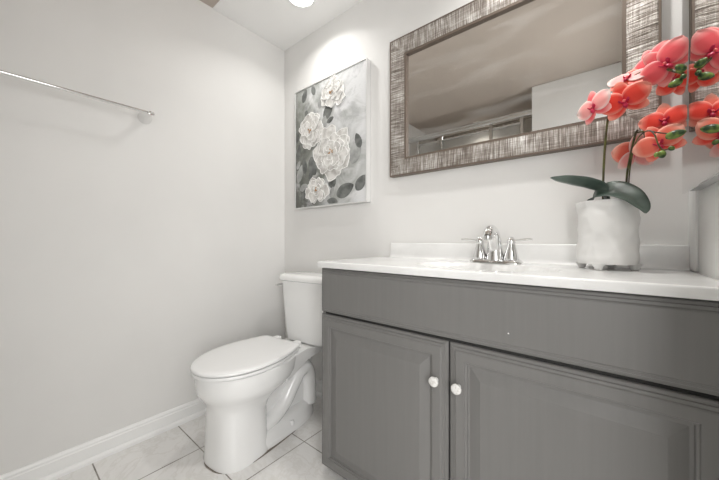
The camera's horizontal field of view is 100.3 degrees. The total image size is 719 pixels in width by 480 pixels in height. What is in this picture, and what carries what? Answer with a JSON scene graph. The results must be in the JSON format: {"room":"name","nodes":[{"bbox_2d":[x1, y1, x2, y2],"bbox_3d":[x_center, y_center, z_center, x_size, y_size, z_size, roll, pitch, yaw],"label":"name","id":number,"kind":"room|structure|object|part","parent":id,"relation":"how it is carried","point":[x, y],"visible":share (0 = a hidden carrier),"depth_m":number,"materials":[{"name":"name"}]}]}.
{"room":"bathroom","nodes":[
{"label":"bathroom","id":0,"kind":"room"},
{"bbox_2d":[0,0,284,474],"bbox_3d":[-1.378,-0.210,1.166,0.100,2.371,2.550,0,0,39],"label":"wall","id":1,"kind":"structure","parent":0,"point":[132,251],"depth_m":1.42,"materials":[{"name":"paint"}]},
{"bbox_2d":[0,70,154,123],"bbox_3d":[-1.216,-0.600,1.211,0.094,0.060,0.670,0,0,39],"label":"towel bar","id":2,"kind":"object","parent":1,"relation":"attached to","point":[144,116],"visible":1,"depth_m":1.27,"materials":[{"name":"silver metal"}]},
{"bbox_3d":[-1.022,-0.600,1.446,0.094,0.060,0.060,0,0,39],"label":"post","id":3,"kind":"part","parent":2,"relation":"part of","materials":[{"name":"silver metal"}]},
{"bbox_2d":[0,398,205,479],"bbox_3d":[-1.060,0.929,1.455,0.024,0.092,1.700,0,0,39],"label":"baseboard","id":4,"kind":"structure","parent":1,"relation":"attached to","point":[55,466],"depth_m":1.35,"materials":[{"name":"white paint"}]},
{"bbox_2d":[55,396,345,479],"bbox_3d":[-0.072,1.000,0.156,3.400,0.050,2.650,0,0,39],"label":"floor","id":5,"kind":"structure","parent":0,"point":[177,453],"depth_m":1.32,"materials":[{"name":"tile"}]},
{"bbox_2d":[190,271,322,473],"bbox_3d":[-0.450,0.586,1.536,0.417,0.778,0.768,0,0,32],"label":"toilet","id":6,"kind":"object","parent":5,"relation":"on","point":[255,392],"visible":0.98,"depth_m":1.38,"materials":[{"name":"white ceramic"}]},
{"bbox_3d":[-0.544,0.561,1.428,0.370,0.020,0.481,0,0,32],"label":"seat","id":7,"kind":"part","parent":6,"relation":"part of","materials":[{"name":"white plastic"}]},
{"bbox_3d":[-0.544,0.542,1.428,0.374,0.019,0.485,0,0,32],"label":"lid","id":8,"kind":"part","parent":6,"relation":"part of","materials":[{"name":"white plastic"}]},
{"bbox_3d":[-0.281,0.217,1.757,0.368,0.040,0.215,0,0,32],"label":"tank lid","id":9,"kind":"part","parent":6,"relation":"part of","materials":[{"name":"white ceramic"}]},
{"bbox_3d":[-0.277,0.414,1.763,0.338,0.354,0.199,0,0,32],"label":"tank","id":10,"kind":"part","parent":6,"relation":"part of","materials":[{"name":"white ceramic"}]},
{"bbox_2d":[322,268,718,479],"bbox_3d":[0.395,0.544,1.060,1.118,0.862,0.459,0,0,39],"label":"vanity cabinet","id":11,"kind":"object","parent":5,"relation":"on","point":[424,377],"visible":0.98,"depth_m":0.79,"materials":[{"name":"grey paint"}]},
{"bbox_3d":[0.055,0.626,1.088,0.555,0.634,0.020,0,0,39],"label":"door","id":12,"kind":"part","parent":11,"relation":"part of","materials":[{"name":"grey paint"}]},
{"bbox_3d":[0.229,0.431,0.916,0.031,0.031,0.025,0,0,39],"label":"knob","id":13,"kind":"part","parent":11,"relation":"part of","materials":[{"name":"ceramic"}]},
{"bbox_3d":[0.283,0.431,0.871,0.031,0.031,0.025,0,0,39],"label":"knob","id":14,"kind":"part","parent":11,"relation":"part of","materials":[{"name":"ceramic"}]},
{"bbox_3d":[0.284,0.530,0.924,1.118,0.834,0.018,0,0,39],"label":"frame","id":15,"kind":"part","parent":11,"relation":"part of","materials":[{"name":"grey paint"}]},
{"bbox_2d":[318,243,718,300],"bbox_3d":[0.400,0.113,1.059,1.111,0.196,0.454,0,0,39],"label":"countertop","id":16,"kind":"structure","parent":11,"relation":"on","point":[665,270],"depth_m":0.90,"materials":[{"name":"white stone"}]},
{"bbox_2d":[461,225,532,264],"bbox_3d":[0.510,0.016,1.134,0.160,0.144,0.210,0,0,-14],"label":"faucet","id":17,"kind":"object","parent":16,"relation":"on","point":[495,254],"visible":1,"depth_m":1.11,"materials":[{"name":"silver metal"}]},
{"bbox_3d":[0.442,0.001,1.196,0.068,0.016,0.016,0,0,30],"label":"lever","id":18,"kind":"part","parent":17,"relation":"part of","materials":[{"name":"silver metal"}]},
{"bbox_3d":[0.473,0.030,1.177,0.051,0.085,0.050,0,0,39],"label":"handle","id":19,"kind":"part","parent":17,"relation":"part of","materials":[{"name":"silver metal"}]},
{"bbox_3d":[0.495,0.010,1.115,0.068,0.132,0.144,0,0,39],"label":"spout","id":20,"kind":"part","parent":17,"relation":"part of","materials":[{"name":"silver metal"}]},
{"bbox_3d":[0.517,0.079,1.142,0.188,0.018,0.062,0,0,39],"label":"plate","id":21,"kind":"part","parent":17,"relation":"part of","materials":[{"name":"silver metal"}]},
{"bbox_3d":[0.560,0.030,1.106,0.051,0.085,0.050,0,0,39],"label":"handle","id":22,"kind":"part","parent":17,"relation":"part of","materials":[{"name":"silver metal"}]},
{"bbox_3d":[0.585,0.001,1.078,0.016,0.016,0.068,0,0,-41],"label":"lever","id":23,"kind":"part","parent":17,"relation":"part of","materials":[{"name":"silver metal"}]},
{"bbox_2d":[551,35,688,270],"bbox_3d":[0.756,-0.220,0.879,0.194,0.616,0.290,0,0,-38],"label":"potted orchid","id":24,"kind":"object","parent":16,"relation":"on","point":[608,229],"visible":1,"depth_m":0.84,"materials":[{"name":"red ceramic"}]},
{"bbox_3d":[0.678,-0.381,0.874,0.013,0.026,0.022,0,0,-10],"label":"flower","id":25,"kind":"part","parent":24,"relation":"part of","materials":[{"name":"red plant"}]},
{"bbox_3d":[0.751,-0.023,0.911,0.156,0.188,0.153,0,0,39],"label":"pot","id":26,"kind":"part","parent":24,"relation":"part of","materials":[{"name":"white ceramic"}]},
{"bbox_3d":[0.724,-0.374,0.820,0.014,0.027,0.024,0,0,-42],"label":"flower","id":27,"kind":"part","parent":24,"relation":"part of","materials":[{"name":"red plant"}]},
{"bbox_3d":[0.774,-0.196,0.855,0.010,0.211,0.093,0,0,26],"label":"stem","id":28,"kind":"part","parent":24,"relation":"part of","materials":[{"name":"green plant"}]},
{"bbox_3d":[0.775,-0.276,0.833,0.160,0.371,0.126,0,0,39],"label":"stem","id":29,"kind":"part","parent":24,"relation":"part of","materials":[{"name":"green plant"}]},
{"bbox_3d":[0.777,-0.188,0.811,0.072,0.195,0.144,0,0,39],"label":"stem","id":30,"kind":"part","parent":24,"relation":"part of","materials":[{"name":"green plant"}]},
{"bbox_3d":[0.772,-0.245,0.775,0.012,0.026,0.021,0,0,-34],"label":"flower","id":31,"kind":"part","parent":24,"relation":"part of","materials":[{"name":"red plant"}]},
{"bbox_3d":[0.794,-0.308,0.782,0.020,0.024,0.013,0,0,39],"label":"flower","id":32,"kind":"part","parent":24,"relation":"part of","materials":[{"name":"red plant"}]},
{"bbox_3d":[0.786,-0.452,0.768,0.015,0.027,0.027,0,0,-30],"label":"flower","id":33,"kind":"part","parent":24,"relation":"part of","materials":[{"name":"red plant"}]},
{"bbox_3d":[0.271,0.208,0.910,1.115,0.180,0.020,0,0,39],"label":"false drawer","id":34,"kind":"part","parent":11,"relation":"part of","materials":[{"name":"grey paint"}]},
{"bbox_3d":[0.488,0.626,0.732,0.554,0.634,0.020,0,0,39],"label":"door","id":35,"kind":"part","parent":11,"relation":"part of","materials":[{"name":"grey paint"}]},
{"bbox_2d":[200,0,361,50],"bbox_3d":[-0.626,-1.366,0.547,2.049,0.060,2.550,0,0,39],"label":"ceiling","id":36,"kind":"structure","parent":0,"point":[281,23],"depth_m":1.78,"materials":[{"name":"paint"}]},
{"bbox_2d":[288,0,315,7],"bbox_3d":[-0.319,-1.329,1.635,0.172,0.015,0.172,0,0,39],"label":"recessed light","id":37,"kind":"object","parent":36,"relation":"in","point":[298,3],"visible":1,"depth_m":1.68,"materials":[{"name":"white paint"}]},
{"bbox_2d":[291,0,312,5],"bbox_3d":[-0.319,-1.328,1.635,0.132,0.014,0.132,0,0,39],"label":"diffuser","id":38,"kind":"object","parent":37,"relation":"attached to","point":[294,2],"depth_m":1.67,"materials":[{"name":"white plastic"}]},
{"bbox_2d":[285,0,688,380],"bbox_3d":[0.255,-0.210,1.538,2.149,2.371,0.100,0,0,39],"label":"wall","id":39,"kind":"structure","parent":0,"point":[519,197],"depth_m":1.44,"materials":[{"name":"paint"}]},
{"bbox_2d":[316,379,321,397],"bbox_3d":[-0.205,0.929,1.836,0.812,0.092,0.024,0,0,39],"label":"baseboard","id":40,"kind":"structure","parent":39,"relation":"attached to","point":[318,382],"depth_m":1.87,"materials":[{"name":"white paint"}]},
{"bbox_2d":[295,57,370,208],"bbox_3d":[-0.189,-0.591,1.804,0.606,0.772,0.049,0,0,39],"label":"floral picture","id":41,"kind":"object","parent":39,"relation":"attached to","point":[333,113],"visible":1,"depth_m":1.75,"materials":[{"name":"paint"}]},
{"bbox_2d":[390,0,661,177],"bbox_3d":[0.538,-0.659,1.219,0.974,0.682,0.032,0,0,39],"label":"wall mirror","id":42,"kind":"object","parent":39,"relation":"attached to","point":[483,81],"visible":0.9,"depth_m":1.18,"materials":[{"name":"grey mirror"}]},
{"bbox_3d":[0.195,-0.659,1.501,0.073,0.670,0.031,0,0,39],"label":"frame rail","id":43,"kind":"part","parent":42,"relation":"part of","materials":[{"name":"grey wood"}]},
{"bbox_3d":[0.539,-0.958,1.219,0.962,0.073,0.031,0,0,39],"label":"frame rail","id":44,"kind":"part","parent":42,"relation":"part of","materials":[{"name":"grey wood"}]},
{"bbox_2d":[408,0,621,155],"bbox_3d":[0.545,-0.659,1.226,0.817,0.525,0.005,0,0,39],"label":"mirror glass","id":45,"kind":"object","parent":42,"relation":"on","point":[512,70],"depth_m":1.18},
{"bbox_3d":[0.539,-0.360,1.219,0.962,0.073,0.031,0,0,39],"label":"frame rail","id":46,"kind":"part","parent":42,"relation":"part of","materials":[{"name":"grey wood"}]},
{"bbox_3d":[0.882,-0.659,0.936,0.073,0.670,0.031,0,0,39],"label":"frame rail","id":47,"kind":"part","parent":42,"relation":"part of","materials":[{"name":"grey wood"}]},
{"bbox_2d":[390,243,690,270],"bbox_3d":[0.559,0.051,1.200,1.036,0.074,0.032,0,0,39],"label":"backsplash","id":48,"kind":"structure","parent":39,"relation":"attached to","point":[667,257],"depth_m":1.10,"materials":[{"name":"white stone"}]},
{"bbox_2d":[691,181,718,280],"bbox_3d":[0.204,-0.210,-0.136,0.100,2.371,2.550,0,0,39],"label":"wall","id":49,"kind":"structure","parent":0,"point":[708,196],"depth_m":0.73,"materials":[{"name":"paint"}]},
{"bbox_2d":[689,190,698,271],"bbox_3d":[0.945,-0.625,0.848,0.006,1.422,0.090,0,0,39],"label":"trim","id":50,"kind":"structure","parent":49,"relation":"attached to","point":[693,195],"depth_m":0.82,"materials":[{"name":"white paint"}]},
{"bbox_2d":[682,0,718,193],"bbox_3d":[0.677,-0.578,0.546,0.034,0.906,0.673,0,0,39],"label":"mirror","id":51,"kind":"object","parent":49,"relation":"attached to","point":[700,18],"visible":1,"depth_m":0.65,"materials":[{"name":"grey mirror"}]}
]}

